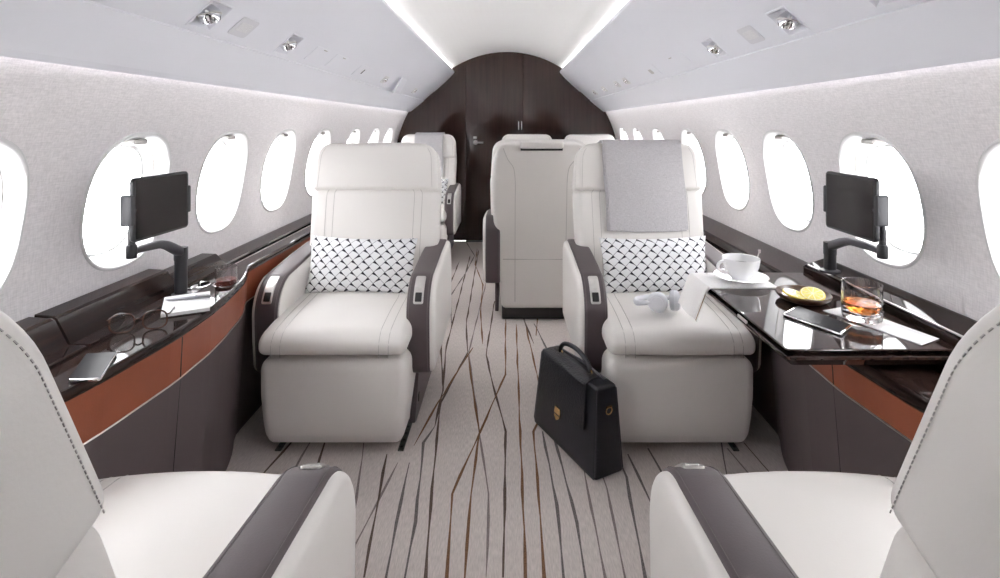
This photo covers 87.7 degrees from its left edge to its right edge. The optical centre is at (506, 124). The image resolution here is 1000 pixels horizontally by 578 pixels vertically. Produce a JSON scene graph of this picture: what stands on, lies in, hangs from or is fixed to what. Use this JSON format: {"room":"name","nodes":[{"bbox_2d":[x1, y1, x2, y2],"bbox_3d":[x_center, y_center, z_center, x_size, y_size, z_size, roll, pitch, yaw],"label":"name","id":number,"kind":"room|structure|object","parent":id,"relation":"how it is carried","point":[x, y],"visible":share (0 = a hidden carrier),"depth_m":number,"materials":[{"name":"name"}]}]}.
{"room":"aircraft cabin","nodes":[
{"label":"aircraft cabin","id":0,"kind":"room"},
{"bbox_2d":[0,56,407,321],"bbox_3d":[-0.873,0.312,1.300,0.545,1.735,8.000,0,0,0],"label":"wall","id":1,"kind":"structure","parent":0,"point":[63,119],"depth_m":1.42,"materials":[{"name":"fabric"}]},
{"bbox_2d":[0,137,29,292],"bbox_3d":[-1.140,0.223,1.045,0.139,0.410,0.346,0,0,0],"label":"window","id":2,"kind":"structure","parent":1,"relation":"in","point":[14,168],"depth_m":1.19,"materials":[{"name":"glass"}]},
{"bbox_2d":[79,132,170,270],"bbox_3d":[-1.140,0.223,1.550,0.139,0.410,0.346,0,0,0],"label":"window","id":3,"kind":"structure","parent":1,"relation":"in","point":[153,149],"depth_m":1.59,"materials":[{"name":"plastic"}]},
{"bbox_2d":[185,0,234,31],"bbox_3d":[-0.797,-0.295,1.400,0.076,0.069,0.106,0,0,0],"label":"reading lamp","id":4,"kind":"object","parent":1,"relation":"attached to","point":[209,16],"visible":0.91,"depth_m":1.39,"materials":[{"name":"silver metal"}]},
{"bbox_2d":[195,130,248,233],"bbox_3d":[-1.140,0.223,2.060,0.139,0.410,0.346,0,0,0],"label":"window","id":5,"kind":"structure","parent":1,"relation":"in","point":[236,142],"depth_m":2.18,"materials":[{"name":"plastic"}]},
{"bbox_2d":[0,0,453,111],"bbox_3d":[-0.762,-0.347,1.300,0.450,0.425,8.000,0,0,0],"label":"ceiling panel","id":6,"kind":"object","parent":1,"relation":"attached to","point":[152,38],"depth_m":1.66,"materials":[{"name":"white plastic"}]},
{"bbox_2d":[393,77,406,94],"bbox_3d":[-0.769,-0.280,3.740,0.076,0.110,0.244,0,0,0],"label":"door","id":7,"kind":"structure","parent":6,"relation":"in","point":[402,81],"depth_m":3.71,"materials":[{"name":"white plastic"}]},
{"bbox_2d":[228,17,259,37],"bbox_3d":[-0.797,-0.295,1.575,0.055,0.050,0.100,0,0,0],"label":"air vent","id":8,"kind":"object","parent":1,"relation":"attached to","point":[245,26],"visible":1,"depth_m":1.57,"materials":[{"name":"white plastic"}]},
{"bbox_2d":[260,129,296,211],"bbox_3d":[-1.140,0.223,2.560,0.139,0.410,0.346,0,0,0],"label":"window","id":9,"kind":"structure","parent":1,"relation":"in","point":[287,139],"depth_m":2.69,"materials":[{"name":"plastic"}]},
{"bbox_2d":[273,33,304,55],"bbox_3d":[-0.797,-0.295,1.905,0.076,0.069,0.106,0,0,0],"label":"reading lamp","id":10,"kind":"object","parent":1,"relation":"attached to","point":[291,42],"visible":0.91,"depth_m":1.90,"materials":[{"name":"silver metal"}]},
{"bbox_2d":[304,46,330,62],"bbox_3d":[-0.797,-0.295,2.190,0.061,0.055,0.150,0,0,0],"label":"hatch","id":11,"kind":"object","parent":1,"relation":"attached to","point":[318,53],"visible":1,"depth_m":2.18,"materials":[{"name":"white plastic"}]},
{"bbox_2d":[305,128,330,196],"bbox_3d":[-1.140,0.223,3.090,0.139,0.410,0.346,0,0,0],"label":"window","id":12,"kind":"structure","parent":1,"relation":"in","point":[323,137],"depth_m":3.18,"materials":[{"name":"plastic"}]},
{"bbox_2d":[325,54,348,69],"bbox_3d":[-0.797,-0.295,2.440,0.061,0.055,0.170,0,0,0],"label":"hatch","id":13,"kind":"object","parent":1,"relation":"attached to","point":[338,60],"visible":1,"depth_m":2.43,"materials":[{"name":"white plastic"}]},
{"bbox_2d":[346,128,360,142],"bbox_3d":[-1.140,0.223,3.730,0.139,0.410,0.346,0,0,0],"label":"window","id":14,"kind":"structure","parent":1,"relation":"in","point":[354,137],"depth_m":3.84,"materials":[{"name":"glass"}]},
{"bbox_2d":[351,65,372,77],"bbox_3d":[-0.797,-0.295,2.870,0.061,0.055,0.220,0,0,0],"label":"air vent","id":15,"kind":"object","parent":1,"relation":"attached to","point":[362,71],"visible":1,"depth_m":2.86,"materials":[{"name":"white plastic"}]},
{"bbox_2d":[368,127,379,142],"bbox_3d":[-1.140,0.223,4.310,0.139,0.410,0.346,0,0,0],"label":"window","id":16,"kind":"structure","parent":1,"relation":"in","point":[374,137],"depth_m":4.43,"materials":[{"name":"glass"}]},
{"bbox_2d":[380,76,388,82],"bbox_3d":[-0.796,-0.295,3.380,0.046,0.042,0.090,0,0,0],"label":"air gasper","id":17,"kind":"object","parent":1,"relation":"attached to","point":[385,79],"visible":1,"depth_m":3.36,"materials":[{"name":"silver metal"}]},
{"bbox_2d":[382,127,392,142],"bbox_3d":[-1.140,0.223,4.820,0.139,0.410,0.346,0,0,0],"label":"window","id":18,"kind":"structure","parent":1,"relation":"in","point":[388,136],"depth_m":4.95,"materials":[{"name":"glass"}]},
{"bbox_2d":[397,53,615,240],"bbox_3d":[0.000,0.190,5.328,2.400,1.980,0.064,0,0,0],"label":"wall","id":19,"kind":"structure","parent":0,"point":[553,107],"depth_m":5.30,"materials":[{"name":"brown wood"}]},
{"bbox_2d":[466,240,482,241],"bbox_3d":[-0.127,1.176,5.270,0.580,0.008,0.060,0,0,0],"label":"trim","id":20,"kind":"structure","parent":19,"relation":"attached to","point":[466,240],"depth_m":5.26,"materials":[{"name":"metal"}]},
{"bbox_2d":[466,52,522,239],"bbox_3d":[-0.127,0.215,5.273,0.578,1.924,0.077,0,0,0],"label":"door","id":21,"kind":"structure","parent":19,"relation":"in","point":[494,81],"depth_m":5.30,"materials":[{"name":"brown wood"}]},
{"bbox_2d":[226,241,787,577],"bbox_3d":[0.000,1.202,1.300,2.400,0.055,8.000,0,0,0],"label":"floor","id":22,"kind":"structure","parent":0,"point":[474,487],"depth_m":1.77,"materials":[{"name":"carpet"}]},
{"bbox_2d":[16,213,311,478],"bbox_3d":[-0.999,0.819,1.075,0.288,0.722,6.150,0,0,0],"label":"cabinet","id":23,"kind":"object","parent":22,"relation":"on","point":[176,396],"visible":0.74,"depth_m":1.40,"materials":[{"name":"brown wood"}]},
{"bbox_2d":[68,352,116,381],"bbox_3d":[-0.909,0.531,1.143,0.063,0.008,0.158,0,0,-25],"label":"smartphone","id":24,"kind":"object","parent":23,"relation":"on","point":[93,366],"visible":1,"depth_m":1.13,"materials":[{"name":"silver metal"}]},
{"bbox_2d":[107,306,174,333],"bbox_3d":[-0.978,0.509,1.404,0.140,0.051,0.130,0,0,-22],"label":"eyeglasses","id":25,"kind":"object","parent":23,"relation":"on","point":[165,312],"visible":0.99,"depth_m":1.35,"materials":[{"name":"brown plastic"}]},
{"bbox_2d":[120,185,191,295],"bbox_3d":[-0.988,0.356,1.499,0.086,0.358,0.329,0,0,-9],"label":"bracket","id":26,"kind":"object","parent":23,"relation":"on","point":[127,202],"visible":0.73,"depth_m":1.52,"materials":[{"name":"black plastic"}]},
{"bbox_2d":[130,171,187,241],"bbox_3d":[-0.968,0.222,1.455,0.013,0.168,0.220,0,0,2],"label":"tablet","id":27,"kind":"object","parent":26,"relation":"attached to","point":[161,200],"visible":1,"depth_m":1.44,"materials":[{"name":"black plastic"}]},
{"bbox_2d":[49,224,310,402],"bbox_3d":[-0.999,0.548,1.075,0.288,0.027,6.150,0,0,0],"label":"countertop","id":28,"kind":"structure","parent":23,"relation":"on","point":[132,347],"depth_m":1.33,"materials":[{"name":"brown wood"}]},
{"bbox_2d":[160,291,209,318],"bbox_3d":[-0.946,0.529,1.534,0.122,0.012,0.175,0,0,-30],"label":"notepad","id":29,"kind":"object","parent":23,"relation":"on","point":[190,306],"visible":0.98,"depth_m":1.51,"materials":[{"name":"white paper"}]},
{"bbox_2d":[165,294,210,300],"bbox_3d":[-0.954,0.516,1.556,0.125,0.012,0.009,0,0,-16],"label":"pen","id":30,"kind":"object","parent":29,"relation":"on","point":[202,295],"visible":1,"depth_m":1.55,"materials":[{"name":"silver metal"}]},
{"bbox_2d":[215,264,237,285],"bbox_3d":[-0.947,0.520,1.755,0.069,0.087,0.069,0,0,0],"label":"tumbler","id":31,"kind":"object","parent":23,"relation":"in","point":[225,274],"visible":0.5,"depth_m":1.73,"materials":[{"name":"clear glass"}]},
{"bbox_2d":[0,310,355,577],"bbox_3d":[-0.625,0.645,0.628,0.694,1.065,0.988,0,0,0],"label":"seat","id":32,"kind":"object","parent":22,"relation":"on","point":[58,519],"visible":1,"depth_m":0.71,"materials":[{"name":"white leather"}]},
{"bbox_2d":[92,471,279,577],"bbox_3d":[-0.625,0.754,0.833,0.528,0.128,0.577,0,0,0],"label":"seat cushion","id":33,"kind":"object","parent":32,"relation":"on","point":[167,524],"depth_m":0.94,"materials":[{"name":"white leather"}]},
{"bbox_2d":[252,143,450,441],"bbox_3d":[-0.619,0.633,2.260,0.694,1.089,0.908,0,0,0],"label":"seat","id":34,"kind":"object","parent":22,"relation":"on","point":[342,366],"visible":0.91,"depth_m":1.96,"materials":[{"name":"white leather"}]},
{"bbox_2d":[259,291,411,357],"bbox_3d":[-0.619,0.754,2.095,0.528,0.128,0.577,0,0,0],"label":"seat cushion","id":35,"kind":"object","parent":34,"relation":"on","point":[342,322],"depth_m":1.88,"materials":[{"name":"white leather"}]},
{"bbox_2d":[305,235,417,292],"bbox_3d":[-0.622,0.602,2.225,0.471,0.248,0.140,0,0,-1],"label":"pillow","id":36,"kind":"object","parent":34,"relation":"on","point":[337,264],"visible":0.94,"depth_m":2.18,"materials":[{"name":"fabric"}]},
{"bbox_2d":[401,134,460,248],"bbox_3d":[-0.745,0.633,4.715,0.611,1.089,0.862,0,0,0],"label":"seat","id":37,"kind":"object","parent":22,"relation":"on","point":[451,208],"visible":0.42,"depth_m":4.80,"materials":[{"name":"white leather"}]},
{"bbox_2d":[414,132,444,176],"bbox_3d":[-0.732,0.281,4.947,0.275,0.420,0.256,0,0,0],"label":"throw blanket","id":38,"kind":"object","parent":37,"relation":"on","point":[433,139],"visible":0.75,"depth_m":4.88,"materials":[{"name":"grey fabric"}]},
{"bbox_2d":[441,204,446,222],"bbox_3d":[-0.745,0.754,4.557,0.465,0.128,0.548,0,0,0],"label":"seat cushion","id":39,"kind":"object","parent":37,"relation":"on","point":[443,206],"depth_m":4.40,"materials":[{"name":"white leather"}]},
{"bbox_2d":[441,179,448,203],"bbox_3d":[-0.735,0.598,4.680,0.417,0.246,0.142,0,0,-3],"label":"pillow","id":40,"kind":"object","parent":37,"relation":"on","point":[444,181],"visible":0.09,"depth_m":4.66,"materials":[{"name":"fabric"}]},
{"bbox_2d":[502,134,551,139],"bbox_3d":[0.190,0.633,4.735,0.583,1.089,0.862,0,0,0],"label":"seat","id":41,"kind":"object","parent":22,"relation":"on","point":[508,136],"visible":0.12,"depth_m":4.93,"materials":[{"name":"white leather"}]},
{"bbox_2d":[483,139,584,318],"bbox_3d":[0.200,0.633,3.420,0.694,1.089,0.908,0,0,0],"label":"seat","id":42,"kind":"object","parent":22,"relation":"on","point":[527,225],"visible":0.66,"depth_m":3.09,"materials":[{"name":"white leather"}]},
{"bbox_2d":[534,341,622,479],"bbox_3d":[0.245,0.995,1.915,0.138,0.364,0.403,0,0,-27],"label":"briefcase","id":43,"kind":"object","parent":22,"relation":"on","point":[576,405],"visible":1,"depth_m":1.81,"materials":[{"name":"black leather"}]},
{"bbox_2d":[565,134,614,144],"bbox_3d":[0.785,0.633,4.735,0.583,1.089,0.862,0,0,0],"label":"seat","id":44,"kind":"object","parent":22,"relation":"on","point":[587,139],"visible":0.11,"depth_m":4.93,"materials":[{"name":"white leather"}]},
{"bbox_2d":[563,143,761,441],"bbox_3d":[0.619,0.633,2.260,0.694,1.089,0.908,0,0,0],"label":"seat","id":45,"kind":"object","parent":22,"relation":"on","point":[676,377],"visible":0.6,"depth_m":1.86,"materials":[{"name":"white leather"}]},
{"bbox_2d":[598,140,687,231],"bbox_3d":[0.637,0.281,2.505,0.382,0.420,0.269,0,0,0],"label":"throw blanket","id":46,"kind":"object","parent":45,"relation":"on","point":[644,183],"visible":0.98,"depth_m":2.40,"materials":[{"name":"grey fabric"}]},
{"bbox_2d":[599,236,706,292],"bbox_3d":[0.632,0.602,2.225,0.465,0.244,0.142,0,0,-2],"label":"pillow","id":47,"kind":"object","parent":45,"relation":"on","point":[630,265],"visible":0.91,"depth_m":2.18,"materials":[{"name":"fabric"}]},
{"bbox_2d":[633,290,680,312],"bbox_3d":[0.575,0.660,1.988,0.176,0.075,0.155,0,0,0],"label":"headphones","id":48,"kind":"object","parent":45,"relation":"on","point":[657,302],"visible":0.91,"depth_m":1.93,"materials":[{"name":"white plastic"}]},
{"bbox_2d":[647,292,667,312],"bbox_3d":[0.558,0.660,1.930,0.074,0.074,0.026,0,0,25],"label":"ear cup","id":49,"kind":"object","parent":48,"relation":"on","point":[657,302],"depth_m":1.92,"materials":[{"name":"grey plastic"}]},
{"bbox_2d":[669,290,680,310],"bbox_3d":[0.631,0.660,1.957,0.053,0.075,0.075,0,0,0],"label":"ear cup","id":50,"kind":"object","parent":48,"relation":"on","point":[674,296],"depth_m":1.93,"materials":[{"name":"grey plastic"}]},
{"bbox_2d":[602,291,754,357],"bbox_3d":[0.619,0.754,2.095,0.528,0.128,0.577,0,0,0],"label":"seat cushion","id":51,"kind":"object","parent":45,"relation":"on","point":[628,328],"depth_m":1.85,"materials":[{"name":"white leather"}]},
{"bbox_2d":[650,304,999,577],"bbox_3d":[0.609,0.645,0.628,0.694,1.065,0.988,0,0,0],"label":"seat","id":52,"kind":"object","parent":22,"relation":"on","point":[939,517],"visible":1,"depth_m":0.69,"materials":[{"name":"white leather"}]},
{"bbox_2d":[724,471,901,577],"bbox_3d":[0.609,0.754,0.833,0.528,0.128,0.577,0,0,0],"label":"seat cushion","id":53,"kind":"object","parent":52,"relation":"on","point":[824,524],"depth_m":0.94,"materials":[{"name":"white leather"}]},
{"bbox_2d":[702,214,977,476],"bbox_3d":[0.999,0.828,1.075,0.288,0.704,6.150,0,0,0],"label":"cabinet","id":54,"kind":"object","parent":22,"relation":"on","point":[858,419],"visible":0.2,"depth_m":1.40,"materials":[{"name":"brown wood"}]},
{"bbox_2d":[705,240,944,412],"bbox_3d":[0.999,0.596,1.075,0.288,0.036,6.150,0,0,0],"label":"countertop","id":55,"kind":"structure","parent":54,"relation":"on","point":[915,385],"depth_m":1.19,"materials":[{"name":"brown wood"}]},
{"bbox_2d":[707,273,954,364],"bbox_3d":[0.849,0.547,1.516,0.407,0.055,0.637,0,0,0],"label":"folding table","id":56,"kind":"object","parent":54,"relation":"on","point":[761,311],"visible":0.62,"depth_m":1.28,"materials":[{"name":"brown wood"}]},
{"bbox_2d":[678,273,776,321],"bbox_3d":[0.735,0.578,1.758,0.255,0.125,0.213,0,0,0],"label":"linen napkin","id":57,"kind":"object","parent":56,"relation":"on","point":[696,287],"visible":0.73,"depth_m":1.71,"materials":[{"name":"white fabric"}]},
{"bbox_2d":[713,268,769,282],"bbox_3d":[0.776,0.506,1.725,0.171,0.016,0.171,0,0,0],"label":"saucer","id":58,"kind":"object","parent":57,"relation":"on","point":[759,277],"visible":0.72,"depth_m":1.71,"materials":[{"name":"white ceramic"}]},
{"bbox_2d":[716,253,760,280],"bbox_3d":[0.772,0.474,1.728,0.128,0.070,0.118,0,0,30],"label":"coffee cup","id":59,"kind":"object","parent":58,"relation":"on","point":[740,267],"visible":1,"depth_m":1.70,"materials":[{"name":"white ceramic"}]},
{"bbox_2d":[775,285,832,305],"bbox_3d":[0.880,0.508,1.545,0.149,0.022,0.149,0,0,0],"label":"wooden dish","id":60,"kind":"object","parent":56,"relation":"on","point":[807,302],"visible":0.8,"depth_m":1.51,"materials":[{"name":"brown wood"}]},
{"bbox_2d":[782,288,805,298],"bbox_3d":[0.858,0.504,1.552,0.066,0.018,0.066,0,0,-17],"label":"lemon slice","id":61,"kind":"object","parent":60,"relation":"on","point":[793,293],"visible":0.94,"depth_m":1.55,"materials":[{"name":"yellow food"}]},
{"bbox_2d":[800,287,825,300],"bbox_3d":[0.905,0.500,1.539,0.065,0.027,0.064,0,0,-17],"label":"lemon slice","id":62,"kind":"object","parent":60,"relation":"on","point":[811,293],"visible":0.93,"depth_m":1.54,"materials":[{"name":"yellow food"}]},
{"bbox_2d":[783,306,851,335],"bbox_3d":[0.821,0.515,1.377,0.095,0.008,0.175,0,0,-27],"label":"smartphone","id":63,"kind":"object","parent":56,"relation":"on","point":[798,313],"visible":1,"depth_m":1.36,"materials":[{"name":"black glass"}]},
{"bbox_2d":[823,307,938,344],"bbox_3d":[0.976,0.519,1.358,0.098,0.002,0.250,0,0,-22],"label":"paper napkin","id":64,"kind":"object","parent":56,"relation":"on","point":[889,327],"visible":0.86,"depth_m":1.30,"materials":[{"name":"white paper"}]},
{"bbox_2d":[841,277,882,324],"bbox_3d":[0.945,0.468,1.385,0.094,0.099,0.094,0,0,0],"label":"tumbler","id":65,"kind":"object","parent":64,"relation":"on","point":[861,298],"visible":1,"depth_m":1.35,"materials":[{"name":"clear glass"}]},
{"bbox_2d":[819,185,888,273],"bbox_3d":[0.998,0.329,1.535,0.098,0.303,0.408,0,0,13],"label":"bracket","id":66,"kind":"object","parent":54,"relation":"attached to","point":[881,202],"visible":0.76,"depth_m":1.44,"materials":[{"name":"black plastic"}]},
{"bbox_2d":[826,171,879,241],"bbox_3d":[0.961,0.222,1.455,0.013,0.168,0.220,0,0,1],"label":"tablet","id":67,"kind":"object","parent":66,"relation":"attached to","point":[849,197],"visible":1,"depth_m":1.44,"materials":[{"name":"black plastic"}]},
{"bbox_2d":[385,0,628,67],"bbox_3d":[0.000,-0.650,1.300,1.380,0.348,8.000,0,0,0],"label":"ceiling","id":68,"kind":"structure","parent":0,"point":[458,31],"depth_m":3.52,"materials":[{"name":"white plastic"}]},
{"bbox_2d":[606,58,999,320],"bbox_3d":[0.873,0.312,1.300,0.545,1.735,8.000,0,0,0],"label":"wall","id":69,"kind":"structure","parent":0,"point":[942,119],"depth_m":1.46,"materials":[{"name":"fabric"}]},
{"bbox_2d":[620,127,628,139],"bbox_3d":[1.140,0.223,4.880,0.139,0.410,0.346,0,0,0],"label":"window","id":70,"kind":"structure","parent":69,"relation":"in","point":[623,134],"depth_m":5.00,"materials":[{"name":"glass"}]},
{"bbox_2d":[622,77,630,83],"bbox_3d":[0.796,-0.295,3.470,0.046,0.042,0.090,0,0,0],"label":"air gasper","id":71,"kind":"object","parent":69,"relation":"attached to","point":[624,79],"visible":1,"depth_m":3.45,"materials":[{"name":"silver metal"}]},
{"bbox_2d":[633,127,643,139],"bbox_3d":[1.140,0.223,4.360,0.139,0.410,0.346,0,0,0],"label":"window","id":72,"kind":"structure","parent":69,"relation":"in","point":[637,135],"depth_m":4.47,"materials":[{"name":"glass"}]},
{"bbox_2d":[641,65,662,77],"bbox_3d":[0.797,-0.295,2.870,0.061,0.055,0.220,0,0,0],"label":"air vent","id":73,"kind":"object","parent":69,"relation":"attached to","point":[651,71],"visible":1,"depth_m":2.86,"materials":[{"name":"white plastic"}]},
{"bbox_2d":[652,128,664,139],"bbox_3d":[1.140,0.223,3.770,0.139,0.410,0.346,0,0,0],"label":"window","id":74,"kind":"structure","parent":69,"relation":"in","point":[656,134],"depth_m":3.87,"materials":[{"name":"glass"}]},
{"bbox_2d":[663,52,693,69],"bbox_3d":[0.797,-0.295,2.420,0.061,0.055,0.260,0,0,0],"label":"hatch","id":75,"kind":"object","parent":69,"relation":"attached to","point":[677,61],"visible":1,"depth_m":2.41,"materials":[{"name":"white plastic"}]},
{"bbox_2d":[681,128,706,195],"bbox_3d":[1.140,0.223,3.130,0.139,0.410,0.346,0,0,0],"label":"window","id":76,"kind":"structure","parent":69,"relation":"in","point":[687,136],"depth_m":3.21,"materials":[{"name":"plastic"}]},
{"bbox_2d":[700,38,728,58],"bbox_3d":[0.797,-0.295,2.000,0.076,0.069,0.106,0,0,0],"label":"reading lamp","id":77,"kind":"object","parent":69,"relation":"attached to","point":[709,44],"visible":0.88,"depth_m":1.99,"materials":[{"name":"silver metal"}]},
{"bbox_2d":[714,129,749,210],"bbox_3d":[1.140,0.223,2.600,0.139,0.410,0.346,0,0,0],"label":"window","id":78,"kind":"structure","parent":69,"relation":"in","point":[723,139],"depth_m":2.73,"materials":[{"name":"plastic"}]},
{"bbox_2d":[737,25,764,43],"bbox_3d":[0.797,-0.295,1.700,0.055,0.050,0.100,0,0,0],"label":"air vent","id":79,"kind":"object","parent":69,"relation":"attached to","point":[748,32],"visible":1,"depth_m":1.69,"materials":[{"name":"white plastic"}]},
{"bbox_2d":[560,0,999,111],"bbox_3d":[0.762,-0.347,1.300,0.450,0.425,8.000,0,0,0],"label":"ceiling panel","id":80,"kind":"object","parent":69,"relation":"attached to","point":[846,39],"depth_m":1.68,"materials":[{"name":"white plastic"}]},
{"bbox_2d":[765,6,810,36],"bbox_3d":[0.797,-0.295,1.480,0.076,0.069,0.106,0,0,0],"label":"reading lamp","id":81,"kind":"object","parent":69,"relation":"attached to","point":[782,17],"visible":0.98,"depth_m":1.47,"materials":[{"name":"silver metal"}]},
{"bbox_2d":[762,130,814,232],"bbox_3d":[1.140,0.223,2.090,0.139,0.410,0.346,0,0,0],"label":"window","id":82,"kind":"structure","parent":69,"relation":"in","point":[774,142],"depth_m":2.21,"materials":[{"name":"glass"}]},
{"bbox_2d":[838,132,926,268],"bbox_3d":[1.140,0.223,1.575,0.139,0.410,0.346,0,0,0],"label":"window","id":83,"kind":"structure","parent":69,"relation":"in","point":[855,149],"depth_m":1.61,"materials":[{"name":"plastic"}]},
{"bbox_2d":[866,0,903,8],"bbox_3d":[0.797,-0.295,1.120,0.076,0.069,0.106,0,0,0],"label":"reading lamp","id":84,"kind":"object","parent":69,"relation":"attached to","point":[876,4],"visible":1,"depth_m":1.15,"materials":[{"name":"silver metal"}]},
{"bbox_2d":[976,139,999,280],"bbox_3d":[1.140,0.223,1.065,0.139,0.410,0.346,0,0,0],"label":"window","id":85,"kind":"structure","parent":69,"relation":"in","point":[988,168],"depth_m":1.22,"materials":[{"name":"glass"}]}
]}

